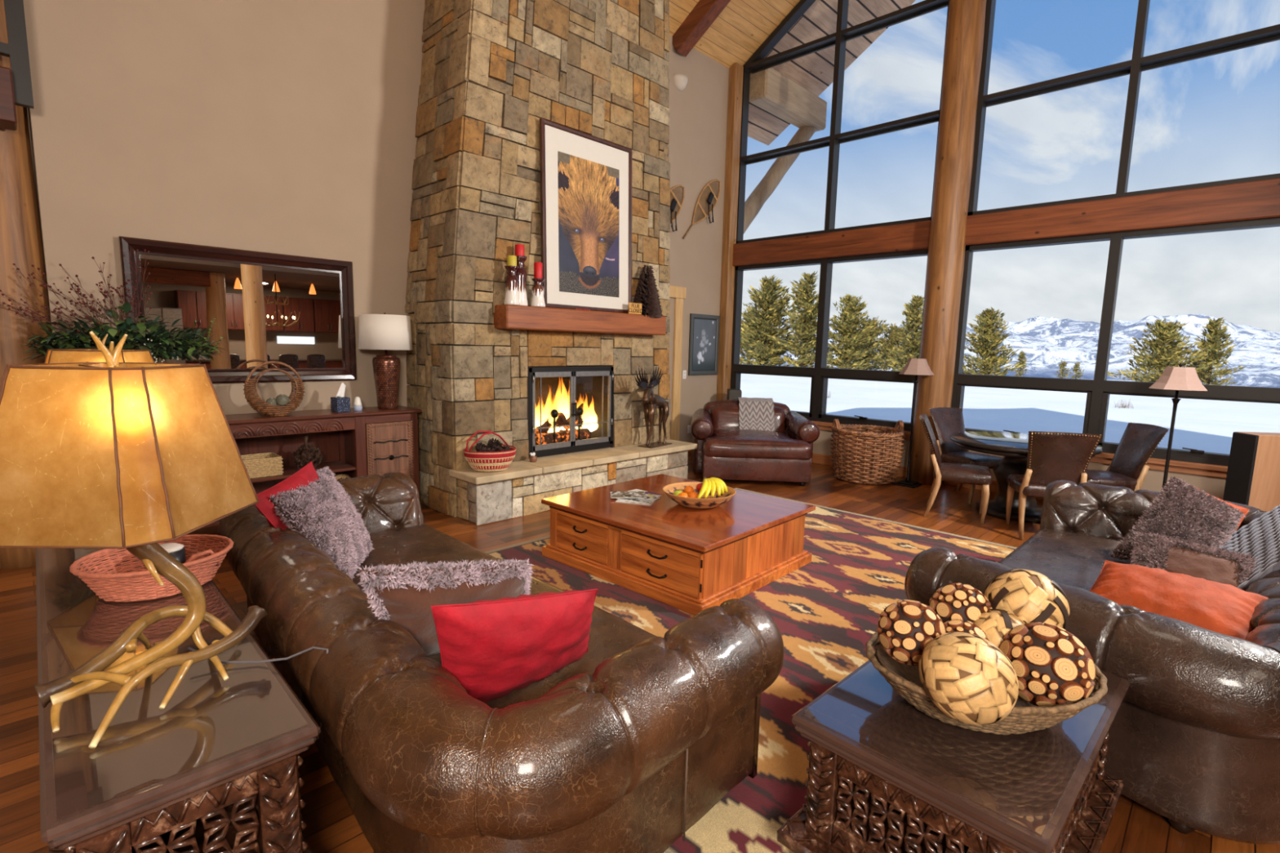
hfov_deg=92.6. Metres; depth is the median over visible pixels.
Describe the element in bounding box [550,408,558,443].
andiron
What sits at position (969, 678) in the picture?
decorative ball
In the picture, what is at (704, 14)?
rafter
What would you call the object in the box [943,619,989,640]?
decorative ball
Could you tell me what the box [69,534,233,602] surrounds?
wicker basket
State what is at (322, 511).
fur pillow
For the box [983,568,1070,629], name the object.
decorative ball
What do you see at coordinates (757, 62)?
window
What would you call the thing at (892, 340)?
pine tree
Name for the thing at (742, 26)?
ceiling
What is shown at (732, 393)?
speaker
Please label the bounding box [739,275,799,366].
pine tree
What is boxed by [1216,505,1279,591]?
throw pillow
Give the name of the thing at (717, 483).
banana
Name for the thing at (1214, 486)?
wall
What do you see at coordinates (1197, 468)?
trim
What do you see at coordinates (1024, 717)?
woven bowl
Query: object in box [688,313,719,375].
framed print
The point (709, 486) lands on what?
banana
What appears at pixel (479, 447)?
pine cone
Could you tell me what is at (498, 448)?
pine cone
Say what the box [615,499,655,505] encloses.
magazine
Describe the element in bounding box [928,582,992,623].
decorative ball
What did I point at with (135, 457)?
lamp
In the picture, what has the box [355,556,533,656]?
throw pillow
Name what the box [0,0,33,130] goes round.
loft railing
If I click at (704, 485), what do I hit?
banana
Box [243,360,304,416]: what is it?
basket
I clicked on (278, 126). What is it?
wall
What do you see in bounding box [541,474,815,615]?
coffee table
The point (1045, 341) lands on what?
mountain range
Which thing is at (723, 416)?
cushion
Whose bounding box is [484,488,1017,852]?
area rug
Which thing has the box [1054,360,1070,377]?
pine tree
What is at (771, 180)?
brace
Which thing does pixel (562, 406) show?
fire
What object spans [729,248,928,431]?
window
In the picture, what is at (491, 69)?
stone fireplace
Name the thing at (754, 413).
throw pillow
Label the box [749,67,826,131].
wooden beam
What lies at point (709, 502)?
fruit bowl
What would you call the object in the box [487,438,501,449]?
pine cone
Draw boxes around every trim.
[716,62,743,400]
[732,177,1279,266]
[810,420,1227,478]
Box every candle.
[506,255,516,266]
[515,244,524,256]
[533,262,542,278]
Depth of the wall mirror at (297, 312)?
5.03 m
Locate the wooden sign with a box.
[628,297,642,314]
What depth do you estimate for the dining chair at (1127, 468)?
5.71 m
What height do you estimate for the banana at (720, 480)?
0.107 m
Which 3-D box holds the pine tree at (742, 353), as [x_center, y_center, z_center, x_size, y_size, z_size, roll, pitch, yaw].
[9.027,-7.010,48.798,4.501,4.988,4.846,-1,8,-20]
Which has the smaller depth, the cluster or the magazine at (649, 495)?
the magazine at (649, 495)
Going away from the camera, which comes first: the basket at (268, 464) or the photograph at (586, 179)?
the basket at (268, 464)
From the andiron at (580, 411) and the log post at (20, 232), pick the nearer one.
the log post at (20, 232)
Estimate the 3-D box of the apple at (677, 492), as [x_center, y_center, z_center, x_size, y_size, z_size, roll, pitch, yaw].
[0.284,0.497,4.523,0.072,0.067,0.072,8,10,44]
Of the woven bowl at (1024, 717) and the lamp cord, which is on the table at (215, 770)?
the lamp cord
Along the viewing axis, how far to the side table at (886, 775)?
1.67 m
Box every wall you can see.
[22,0,728,443]
[813,429,1226,499]
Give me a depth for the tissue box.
5.33 m
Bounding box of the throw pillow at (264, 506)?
[254,461,319,529]
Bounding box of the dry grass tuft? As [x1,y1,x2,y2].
[1114,399,1133,408]
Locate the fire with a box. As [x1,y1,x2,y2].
[535,387,597,432]
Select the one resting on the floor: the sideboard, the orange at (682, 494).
the sideboard
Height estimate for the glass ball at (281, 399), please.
0.104 m
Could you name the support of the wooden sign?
on the stone fireplace
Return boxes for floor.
[0,453,1279,852]
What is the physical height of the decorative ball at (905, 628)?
0.184 m
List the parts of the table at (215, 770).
leg, pierced panel, rail, leg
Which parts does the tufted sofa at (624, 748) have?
arm, panel, arm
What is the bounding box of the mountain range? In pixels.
[739,313,1279,387]
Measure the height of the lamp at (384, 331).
0.880 m
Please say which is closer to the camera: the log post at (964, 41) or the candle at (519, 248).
the candle at (519, 248)
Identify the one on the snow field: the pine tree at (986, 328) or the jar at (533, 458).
the pine tree at (986, 328)
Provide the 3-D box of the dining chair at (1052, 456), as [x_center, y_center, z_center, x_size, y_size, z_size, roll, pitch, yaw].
[3.605,0.497,5.398,0.530,0.981,0.677,4,8,18]
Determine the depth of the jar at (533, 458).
5.98 m
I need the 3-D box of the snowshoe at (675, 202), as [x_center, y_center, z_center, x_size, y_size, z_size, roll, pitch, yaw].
[0.347,-2.876,8.366,0.062,0.959,0.822,8,10,44]
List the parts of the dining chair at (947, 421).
leg, backrest, leg, leg, seat, leg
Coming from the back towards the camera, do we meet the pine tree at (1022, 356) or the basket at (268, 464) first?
the pine tree at (1022, 356)
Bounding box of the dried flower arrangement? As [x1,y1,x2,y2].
[0,248,225,363]
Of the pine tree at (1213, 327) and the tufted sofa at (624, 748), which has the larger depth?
the pine tree at (1213, 327)
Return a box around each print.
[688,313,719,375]
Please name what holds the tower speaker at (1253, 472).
on the floor
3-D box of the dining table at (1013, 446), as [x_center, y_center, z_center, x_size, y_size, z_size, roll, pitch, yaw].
[3.819,0.510,6.171,1.300,0.757,1.300,8,10,44]
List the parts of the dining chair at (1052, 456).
leg, leg, seat, backrest, nailhead trim, leg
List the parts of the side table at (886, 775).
leg, rail, rail, pierced panel, leg, pierced panel, rail, leg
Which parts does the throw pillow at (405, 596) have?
fur trim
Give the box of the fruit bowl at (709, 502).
[662,481,736,508]
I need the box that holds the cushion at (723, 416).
[711,404,785,432]
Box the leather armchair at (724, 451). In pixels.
[690,399,819,486]
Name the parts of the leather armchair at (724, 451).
arm, arm, backrest, arm, arm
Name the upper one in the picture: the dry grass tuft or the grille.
the dry grass tuft
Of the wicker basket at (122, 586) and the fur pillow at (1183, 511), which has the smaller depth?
the wicker basket at (122, 586)
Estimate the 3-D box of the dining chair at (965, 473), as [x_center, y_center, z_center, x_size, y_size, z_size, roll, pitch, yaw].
[3.101,0.398,6.068,0.677,0.981,0.530,5,8,27]
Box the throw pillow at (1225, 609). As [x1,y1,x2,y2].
[1088,560,1269,639]
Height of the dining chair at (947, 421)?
0.981 m
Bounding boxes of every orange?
[677,492,688,497]
[684,485,693,494]
[688,491,697,497]
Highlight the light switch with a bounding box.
[682,370,686,378]
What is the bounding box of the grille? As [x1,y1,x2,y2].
[1222,431,1258,505]
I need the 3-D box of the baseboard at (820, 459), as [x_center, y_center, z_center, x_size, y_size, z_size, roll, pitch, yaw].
[4.769,0.791,6.563,9.660,0.140,0.020,8,10,44]
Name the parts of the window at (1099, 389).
handle, handle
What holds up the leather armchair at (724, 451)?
on the floor
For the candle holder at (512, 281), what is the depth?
5.56 m
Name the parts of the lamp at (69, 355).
lamp shade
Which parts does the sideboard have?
panel, panel, rail, rustic door, door knob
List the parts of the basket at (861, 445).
ear handle, ear handle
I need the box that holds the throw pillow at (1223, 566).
[1128,531,1259,587]
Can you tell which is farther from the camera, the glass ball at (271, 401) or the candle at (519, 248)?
the candle at (519, 248)
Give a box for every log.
[535,412,567,433]
[535,428,591,444]
[547,409,585,426]
[563,403,588,429]
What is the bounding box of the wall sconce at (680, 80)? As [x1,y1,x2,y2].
[673,73,688,91]
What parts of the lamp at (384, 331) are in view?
lamp shade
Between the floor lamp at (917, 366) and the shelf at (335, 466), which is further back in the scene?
the floor lamp at (917, 366)
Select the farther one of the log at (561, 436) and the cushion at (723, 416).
the cushion at (723, 416)
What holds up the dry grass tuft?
on the snow field
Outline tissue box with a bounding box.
[330,382,350,412]
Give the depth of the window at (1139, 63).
6.14 m
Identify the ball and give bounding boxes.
[265,397,276,404]
[275,394,289,406]
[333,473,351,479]
[877,600,946,666]
[918,631,1018,724]
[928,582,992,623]
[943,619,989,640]
[972,608,1026,648]
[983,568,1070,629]
[999,622,1095,706]
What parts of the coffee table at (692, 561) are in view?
drawer pull, drawer pull, drawer, drawer, rail, drawer pull, drawer pull, drawer, drawer, moulding, panel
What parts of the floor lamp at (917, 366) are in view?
lamp shade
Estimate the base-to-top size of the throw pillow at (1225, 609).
0.206 m
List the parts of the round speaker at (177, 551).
lid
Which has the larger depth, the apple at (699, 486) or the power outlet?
the power outlet
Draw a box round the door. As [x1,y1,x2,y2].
[669,285,686,440]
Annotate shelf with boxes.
[249,460,355,483]
[492,304,666,335]
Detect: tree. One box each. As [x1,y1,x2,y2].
[631,264,662,317]
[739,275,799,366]
[739,307,759,364]
[767,271,840,367]
[826,293,882,369]
[828,316,891,370]
[863,323,918,370]
[885,294,924,371]
[962,306,1026,375]
[1013,350,1027,376]
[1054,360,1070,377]
[1069,362,1083,378]
[1106,318,1217,382]
[1181,316,1245,385]
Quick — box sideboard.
[190,405,422,530]
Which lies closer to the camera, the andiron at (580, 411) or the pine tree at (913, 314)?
the andiron at (580, 411)
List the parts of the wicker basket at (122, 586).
loop handle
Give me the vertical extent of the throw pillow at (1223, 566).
0.319 m
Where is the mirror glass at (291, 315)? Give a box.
[139,253,342,368]
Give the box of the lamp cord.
[187,646,328,738]
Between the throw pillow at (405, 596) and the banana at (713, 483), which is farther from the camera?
the banana at (713, 483)
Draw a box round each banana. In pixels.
[697,476,707,498]
[704,476,715,497]
[704,478,711,498]
[705,476,724,493]
[710,478,720,495]
[712,477,727,493]
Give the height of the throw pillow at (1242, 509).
0.395 m
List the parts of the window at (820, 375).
handle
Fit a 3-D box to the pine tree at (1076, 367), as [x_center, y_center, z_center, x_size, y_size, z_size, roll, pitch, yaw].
[30.728,-3.885,42.971,0.864,1.331,0.849,0,8,-6]
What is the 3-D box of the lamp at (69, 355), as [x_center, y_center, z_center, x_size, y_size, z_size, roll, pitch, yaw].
[-2.700,0.007,3.087,0.485,0.951,0.528,0,8,-11]
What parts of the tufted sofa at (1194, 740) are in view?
arm, arm, panel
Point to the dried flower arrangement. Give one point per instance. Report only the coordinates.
(157, 340)
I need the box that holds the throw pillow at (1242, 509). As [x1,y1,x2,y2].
[1194,487,1248,533]
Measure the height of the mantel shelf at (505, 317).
0.215 m
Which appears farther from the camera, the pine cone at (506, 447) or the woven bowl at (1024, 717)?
the pine cone at (506, 447)
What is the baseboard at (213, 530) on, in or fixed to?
attached to the wall at (278, 126)
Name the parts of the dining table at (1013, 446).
glass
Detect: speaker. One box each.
[150,542,186,577]
[726,388,742,399]
[1222,431,1279,511]
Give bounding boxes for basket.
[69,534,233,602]
[240,452,284,478]
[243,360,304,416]
[463,431,516,471]
[830,418,905,484]
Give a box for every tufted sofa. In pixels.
[217,471,784,852]
[904,480,1279,844]
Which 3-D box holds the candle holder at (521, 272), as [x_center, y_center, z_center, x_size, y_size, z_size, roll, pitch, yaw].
[-1.122,-1.354,5.706,0.151,0.450,0.151,8,10,44]
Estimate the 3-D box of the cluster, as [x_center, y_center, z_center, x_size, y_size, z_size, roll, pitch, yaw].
[-2.833,0.221,5.211,0.228,0.313,0.224,8,10,44]
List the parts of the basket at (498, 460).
handle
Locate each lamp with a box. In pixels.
[0,331,267,748]
[44,333,155,363]
[358,312,413,409]
[893,355,933,488]
[1149,363,1207,488]
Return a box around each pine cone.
[475,442,485,451]
[479,447,492,452]
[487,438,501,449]
[491,445,504,452]
[501,444,511,451]
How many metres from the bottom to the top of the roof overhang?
4.096 m
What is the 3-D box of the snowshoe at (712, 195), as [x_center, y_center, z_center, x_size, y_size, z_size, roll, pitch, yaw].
[0.924,-3.177,8.919,0.062,0.959,0.822,8,10,44]
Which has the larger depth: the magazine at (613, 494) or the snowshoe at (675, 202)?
the snowshoe at (675, 202)
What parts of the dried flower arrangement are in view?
dried stem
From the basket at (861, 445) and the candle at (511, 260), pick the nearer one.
the candle at (511, 260)
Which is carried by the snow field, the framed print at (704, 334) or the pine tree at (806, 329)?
the pine tree at (806, 329)
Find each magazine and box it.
[609,491,646,497]
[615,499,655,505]
[616,497,660,503]
[627,488,662,499]
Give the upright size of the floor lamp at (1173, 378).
1.565 m
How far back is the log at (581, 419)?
6.87 m
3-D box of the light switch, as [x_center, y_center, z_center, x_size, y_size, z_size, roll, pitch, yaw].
[0.663,-0.771,9.083,0.011,0.125,0.075,8,10,44]
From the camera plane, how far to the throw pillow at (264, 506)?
2.90 m
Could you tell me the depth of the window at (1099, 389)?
6.37 m
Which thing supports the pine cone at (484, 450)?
in the basket at (498, 460)
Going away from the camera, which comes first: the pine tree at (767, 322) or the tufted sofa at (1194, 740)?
the tufted sofa at (1194, 740)
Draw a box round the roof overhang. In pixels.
[747,0,915,145]
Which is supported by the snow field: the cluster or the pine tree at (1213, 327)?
the pine tree at (1213, 327)
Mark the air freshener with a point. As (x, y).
(357, 406)
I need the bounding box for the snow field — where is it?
[740,373,1279,453]
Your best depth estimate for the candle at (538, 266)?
5.74 m
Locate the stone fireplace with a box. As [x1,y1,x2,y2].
[404,0,697,525]
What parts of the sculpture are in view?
plate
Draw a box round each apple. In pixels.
[673,488,682,495]
[696,482,702,492]
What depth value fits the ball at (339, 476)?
5.38 m
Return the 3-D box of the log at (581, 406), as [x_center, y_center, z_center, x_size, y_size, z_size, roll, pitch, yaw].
[-0.722,-0.116,6.840,0.102,0.271,0.409,5,8,28]
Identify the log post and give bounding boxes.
[0,0,53,568]
[909,0,986,485]
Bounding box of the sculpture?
[634,366,671,448]
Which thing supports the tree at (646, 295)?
on the stone fireplace
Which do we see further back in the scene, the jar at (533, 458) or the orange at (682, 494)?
the jar at (533, 458)
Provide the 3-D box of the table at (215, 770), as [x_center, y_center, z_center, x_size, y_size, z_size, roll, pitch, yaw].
[-2.000,0.924,2.415,0.530,0.652,2.950,-6,10,-44]
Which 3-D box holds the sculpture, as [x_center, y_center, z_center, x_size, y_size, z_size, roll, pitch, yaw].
[0.089,-0.220,6.994,0.200,0.923,0.792,7,9,36]
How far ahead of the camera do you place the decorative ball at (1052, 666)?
1.64 m
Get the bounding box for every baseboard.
[187,449,691,534]
[812,453,1044,500]
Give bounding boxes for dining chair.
[919,413,991,524]
[928,407,1002,504]
[1005,431,1102,540]
[1085,422,1168,491]
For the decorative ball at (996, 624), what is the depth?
1.80 m
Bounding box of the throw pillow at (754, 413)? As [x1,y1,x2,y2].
[737,397,774,431]
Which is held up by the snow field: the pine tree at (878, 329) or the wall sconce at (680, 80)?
the pine tree at (878, 329)
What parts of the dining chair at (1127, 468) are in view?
seat, backrest, leg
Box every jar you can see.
[529,452,537,462]
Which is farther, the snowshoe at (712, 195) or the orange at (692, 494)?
the snowshoe at (712, 195)
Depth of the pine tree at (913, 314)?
37.71 m
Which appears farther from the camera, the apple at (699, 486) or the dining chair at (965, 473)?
the dining chair at (965, 473)
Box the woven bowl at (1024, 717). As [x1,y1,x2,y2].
[865,631,1107,734]
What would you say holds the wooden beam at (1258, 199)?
attached to the wall at (1214, 486)
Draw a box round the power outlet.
[687,425,690,433]
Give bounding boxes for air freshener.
[352,396,362,410]
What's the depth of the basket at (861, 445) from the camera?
7.36 m
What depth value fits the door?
8.88 m
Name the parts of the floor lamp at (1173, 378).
lamp shade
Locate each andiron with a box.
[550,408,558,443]
[576,407,582,439]
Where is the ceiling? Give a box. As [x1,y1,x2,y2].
[668,0,799,67]
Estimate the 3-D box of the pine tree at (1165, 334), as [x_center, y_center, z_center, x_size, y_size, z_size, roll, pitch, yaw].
[26.397,-3.625,31.137,3.865,3.869,3.912,2,7,6]
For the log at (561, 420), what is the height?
0.280 m
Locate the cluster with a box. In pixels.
[293,434,322,468]
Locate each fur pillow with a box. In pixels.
[269,466,373,580]
[1109,475,1244,561]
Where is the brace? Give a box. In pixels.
[743,125,817,233]
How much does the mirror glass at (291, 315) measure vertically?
0.845 m
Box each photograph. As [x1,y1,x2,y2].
[539,117,631,313]
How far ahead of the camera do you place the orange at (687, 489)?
4.55 m
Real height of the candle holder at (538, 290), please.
0.260 m
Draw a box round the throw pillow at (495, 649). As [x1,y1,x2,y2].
[431,588,597,702]
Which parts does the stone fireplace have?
fire door, door handle, door handle, fire door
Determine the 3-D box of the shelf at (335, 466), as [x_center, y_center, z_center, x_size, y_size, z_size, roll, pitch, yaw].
[-3.227,0.415,4.886,0.395,0.025,1.730,8,10,44]
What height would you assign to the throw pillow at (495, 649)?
0.460 m
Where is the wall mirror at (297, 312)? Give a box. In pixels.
[118,235,356,382]
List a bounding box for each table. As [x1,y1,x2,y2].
[35,542,320,852]
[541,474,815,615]
[776,660,1129,852]
[950,431,1102,523]
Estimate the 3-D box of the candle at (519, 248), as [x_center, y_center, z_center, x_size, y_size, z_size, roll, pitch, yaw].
[-1.116,-1.634,5.670,0.087,0.113,0.087,8,10,44]
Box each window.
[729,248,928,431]
[736,0,949,244]
[951,217,1279,466]
[967,0,1279,215]
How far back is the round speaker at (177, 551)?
2.41 m
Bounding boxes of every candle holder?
[503,265,520,305]
[515,255,528,306]
[530,278,545,306]
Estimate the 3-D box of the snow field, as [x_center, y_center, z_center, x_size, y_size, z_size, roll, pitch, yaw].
[26.125,-0.603,55.997,180.000,9.152,100.000,8,10,44]
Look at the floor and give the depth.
2.99 m
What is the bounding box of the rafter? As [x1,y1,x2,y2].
[671,0,730,56]
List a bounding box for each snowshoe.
[670,185,684,231]
[682,179,720,239]
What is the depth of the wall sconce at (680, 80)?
8.28 m
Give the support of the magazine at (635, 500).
on the magazine at (617, 500)
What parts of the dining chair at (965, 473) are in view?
nailhead trim, leg, backrest, leg, seat, leg, leg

